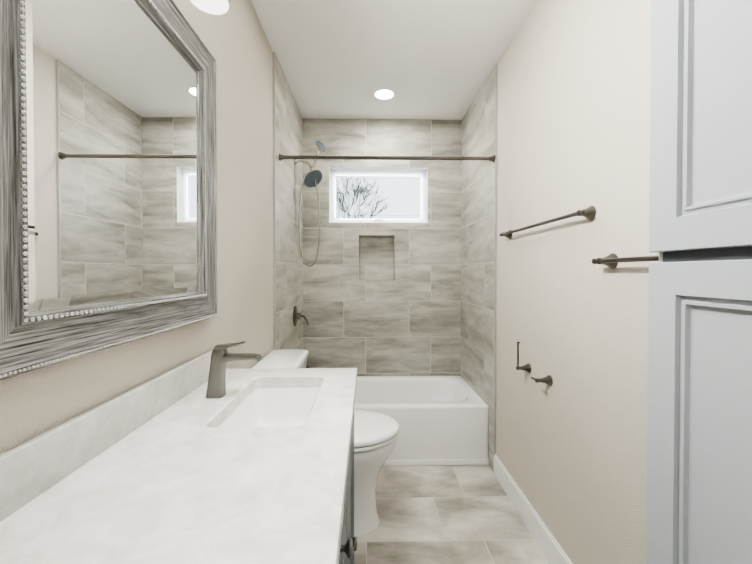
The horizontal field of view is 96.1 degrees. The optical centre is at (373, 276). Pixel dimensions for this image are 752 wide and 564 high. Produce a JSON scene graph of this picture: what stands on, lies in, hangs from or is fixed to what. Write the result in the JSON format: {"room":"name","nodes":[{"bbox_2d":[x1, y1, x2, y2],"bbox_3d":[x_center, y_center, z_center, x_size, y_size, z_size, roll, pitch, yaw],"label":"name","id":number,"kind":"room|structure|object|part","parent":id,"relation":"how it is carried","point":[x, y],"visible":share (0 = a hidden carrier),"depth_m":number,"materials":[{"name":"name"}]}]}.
{"room":"bathroom","nodes":[
{"label":"bathroom","id":0,"kind":"room"},
{"bbox_2d":[0,0,273,453],"bbox_3d":[-0.689,-0.026,1.022,0.100,2.856,4.320,0,1,-1],"label":"wall","id":1,"kind":"structure","parent":0,"point":[33,403],"depth_m":1.50,"materials":[{"name":"beige paint"}]},
{"bbox_2d":[0,348,213,520],"bbox_3d":[-0.623,0.343,0.932,0.023,0.100,0.971,0,1,-1],"label":"backsplash","id":2,"kind":"structure","parent":1,"relation":"attached to","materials":[{"name":"stone"}]},
{"bbox_2d":[0,0,217,379],"bbox_3d":[-0.618,-0.336,0.903,0.034,1.000,0.833,0,1,-1],"label":"mirror","id":3,"kind":"object","parent":1,"relation":"attached to","point":[108,178],"visible":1,"depth_m":0.77,"materials":[{"name":"silver metal"}]},
{"bbox_2d":[190,0,228,14],"bbox_3d":[-0.552,-1.021,0.888,0.167,0.270,0.550,0,1,-1],"label":"sconce","id":4,"kind":"object","parent":1,"relation":"attached to","point":[217,7],"visible":1,"depth_m":1.14,"materials":[{"name":"white glass"}]},
{"bbox_2d":[273,52,275,349],"bbox_3d":[-0.654,-0.040,2.229,0.014,2.856,0.008,0,1,-1],"label":"trim","id":5,"kind":"structure","parent":1,"relation":"attached to","point":[274,215],"depth_m":2.22,"materials":[{"name":"grey"}]},
{"bbox_2d":[275,54,283,349],"bbox_3d":[-0.657,-0.041,2.336,0.012,2.856,0.207,0,1,-1],"label":"wall tile","id":6,"kind":"structure","parent":1,"relation":"attached to","point":[279,203],"depth_m":2.33,"materials":[{"name":"beige tile"}]},
{"bbox_2d":[283,73,302,349],"bbox_3d":[-0.666,-0.262,2.809,0.012,2.425,0.743,0,1,-1],"label":"wall tile","id":7,"kind":"structure","parent":1,"relation":"attached to","point":[292,186],"depth_m":2.73,"materials":[{"name":"beige tile"}]},
{"bbox_2d":[293,140,325,367],"bbox_3d":[-0.533,-0.166,2.821,0.257,1.925,0.186,0,1,-1],"label":"shower","id":8,"kind":"object","parent":7,"relation":"attached to","point":[312,177],"visible":1,"depth_m":2.81,"materials":[{"name":"silver metal"}]},
{"bbox_2d":[303,118,461,375],"bbox_3d":[0.080,-0.052,3.296,1.720,2.856,0.200,0,1,-1],"label":"tiled wall","id":9,"kind":"structure","parent":0,"point":[407,322],"depth_m":3.20,"materials":[{"name":"tile"}]},
{"bbox_2d":[358,235,394,280],"bbox_3d":[0.028,-0.174,3.193,0.348,0.432,0.003,0,1,-1],"label":"trim","id":10,"kind":"structure","parent":9,"relation":"attached to","point":[358,264],"depth_m":3.19,"materials":[{"name":"grey metal"}]},
{"bbox_2d":[330,170,425,222],"bbox_3d":[0.044,-0.764,3.289,0.929,0.518,0.067,0,1,-1],"label":"window","id":11,"kind":"structure","parent":9,"relation":"in","point":[421,174],"depth_m":3.27,"materials":[{"name":"white plastic"}]},
{"bbox_2d":[336,176,419,218],"bbox_3d":[0.044,-0.764,3.279,0.883,0.472,0.015,0,1,-1],"label":"window frame","id":12,"kind":"structure","parent":11,"relation":"attached to","point":[369,218],"depth_m":3.28,"materials":[{"name":"grey"}]},
{"bbox_3d":[0.044,-0.764,3.289,0.831,0.420,0.004,0,1,-1],"label":"glass","id":13,"kind":"part","parent":11,"relation":"part of","materials":[{"name":"clear glass"}]},
{"bbox_2d":[251,0,536,119],"bbox_3d":[0.119,-1.505,1.120,1.720,0.100,4.520,0,1,-1],"label":"ceiling","id":14,"kind":"structure","parent":0,"point":[422,59],"depth_m":2.20,"materials":[{"name":"white paint"}]},
{"bbox_2d":[373,88,395,99],"bbox_3d":[0.085,-1.470,2.735,0.184,0.006,0.184,0,1,-1],"label":"recessed light","id":15,"kind":"object","parent":14,"relation":"in","point":[384,94],"visible":1,"depth_m":2.73,"materials":[{"name":"white"}]},
{"bbox_2d":[354,465,549,563],"bbox_3d":[0.119,1.451,1.154,1.720,0.100,4.520,0,1,-1],"label":"floor","id":16,"kind":"structure","parent":0,"point":[448,514],"depth_m":1.91,"materials":[{"name":"tile"}]},
{"bbox_2d":[0,341,356,563],"bbox_3d":[-0.340,0.809,0.939,0.589,1.189,0.978,0,1,-1],"label":"bathroom vanity","id":17,"kind":"object","parent":16,"relation":"on","point":[207,457],"visible":1,"depth_m":0.66,"materials":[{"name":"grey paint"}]},
{"bbox_2d":[206,341,261,397],"bbox_3d":[-0.457,0.302,1.104,0.170,0.178,0.048,0,1,-1],"label":"faucet","id":18,"kind":"object","parent":17,"relation":"on","point":[216,387],"depth_m":1.09,"materials":[{"name":"grey metal"}]},
{"bbox_2d":[217,387,319,427],"bbox_3d":[-0.319,0.511,1.097,0.286,0.160,0.448,0,1,-1],"label":"sink","id":19,"kind":"object","parent":17,"relation":"in","point":[260,406],"depth_m":1.30,"materials":[{"name":"white ceramic"}]},
{"bbox_2d":[250,349,398,536],"bbox_3d":[-0.247,0.929,1.917,0.787,0.926,0.496,0,1,-1],"label":"toilet","id":20,"kind":"object","parent":16,"relation":"on","point":[375,436],"visible":0.33,"depth_m":1.83,"materials":[{"name":"white ceramic"}]},
{"bbox_3d":[-0.522,0.694,1.909,0.237,0.456,0.496,0,1,-1],"label":"tank","id":21,"kind":"part","parent":20,"relation":"part of","materials":[{"name":"white ceramic"}]},
{"bbox_3d":[-0.132,0.867,1.918,0.556,0.073,0.430,0,1,-1],"label":"seat","id":22,"kind":"part","parent":20,"relation":"part of","materials":[{"name":"white ceramic"}]},
{"bbox_2d":[354,376,488,465],"bbox_3d":[0.088,1.164,2.836,1.514,0.435,0.746,0,1,-1],"label":"bathtub","id":23,"kind":"object","parent":16,"relation":"on","point":[442,420],"visible":0.42,"depth_m":2.48,"materials":[{"name":"white ceramic"}]},
{"bbox_2d":[646,0,751,563],"bbox_3d":[0.697,0.102,0.166,0.395,2.620,0.954,0,1,-1],"label":"linen cabinet","id":24,"kind":"object","parent":16,"relation":"on","point":[699,461],"visible":1,"depth_m":0.55,"materials":[{"name":"grey paint"}]},
{"bbox_2d":[496,0,658,563],"bbox_3d":[0.931,-0.026,1.052,0.100,2.856,4.320,0,1,-1],"label":"wall","id":25,"kind":"structure","parent":0,"point":[573,101],"depth_m":1.45,"materials":[{"name":"beige paint"}]},
{"bbox_2d":[461,74,489,405],"bbox_3d":[0.842,-0.262,2.837,0.012,2.425,0.743,0,1,-1],"label":"wall tile","id":26,"kind":"structure","parent":25,"relation":"attached to","point":[475,174],"depth_m":2.76,"materials":[{"name":"beige tile"}]},
{"bbox_2d":[488,66,494,470],"bbox_3d":[0.850,-0.042,2.417,0.012,2.856,0.102,0,1,-1],"label":"wall tile","id":27,"kind":"structure","parent":25,"relation":"attached to","point":[491,262],"depth_m":2.42,"materials":[{"name":"beige tile"}]},
{"bbox_2d":[279,153,495,161],"bbox_3d":[0.097,-0.823,2.353,1.495,0.052,0.052,0,1,-1],"label":"curtain rod","id":28,"kind":"object","parent":27,"relation":"attached to","point":[490,158],"visible":1,"depth_m":2.34,"materials":[{"name":"silver metal"}]},
{"bbox_2d":[493,64,496,472],"bbox_3d":[0.850,-0.041,2.362,0.014,2.856,0.008,0,1,-1],"label":"trim","id":29,"kind":"structure","parent":25,"relation":"attached to","point":[495,278],"depth_m":2.36,"materials":[{"name":"grey"}]},
{"bbox_2d":[494,456,568,563],"bbox_3d":[0.865,1.334,1.520,0.015,0.125,1.707,0,1,-1],"label":"baseboard","id":30,"kind":"structure","parent":25,"relation":"attached to","point":[552,552],"depth_m":1.84,"materials":[{"name":"white"}]},
{"bbox_2d":[495,454,572,563],"bbox_3d":[0.868,1.266,1.519,0.010,0.012,1.707,0,1,-1],"label":"cap","id":31,"kind":"object","parent":30,"relation":"on","point":[542,522],"visible":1,"depth_m":1.77,"materials":[{"name":"white"}]},
{"bbox_2d":[516,341,552,385],"bbox_3d":[0.829,0.451,1.773,0.076,0.176,0.267,0,1,-1],"label":"paper holder","id":32,"kind":"object","parent":25,"relation":"attached to","point":[547,380],"visible":1,"depth_m":1.86,"materials":[{"name":"silver metal"}]},
{"bbox_2d":[499,206,595,238],"bbox_3d":[0.838,-0.258,1.743,0.060,0.057,0.850,0,1,-1],"label":"towel rail","id":33,"kind":"object","parent":25,"relation":"attached to","point":[589,213],"visible":1,"depth_m":1.46,"materials":[{"name":"silver metal"}]},
{"bbox_2d":[591,253,658,268],"bbox_3d":[0.852,-0.052,0.995,0.060,0.057,0.570,0,1,-1],"label":"towel rail","id":34,"kind":"object","parent":25,"relation":"attached to","point":[611,260],"visible":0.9,"depth_m":1.16,"materials":[{"name":"silver metal"}]},
{"label":"outside","id":35,"kind":"structure","parent":0,"visible":0},
{"bbox_2d":[336,177,419,217],"bbox_3d":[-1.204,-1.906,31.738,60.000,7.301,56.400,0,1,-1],"label":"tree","id":36,"kind":"object","parent":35,"point":[359,200],"depth_m":12.38,"materials":[{"name":"grey plant"}]}
]}

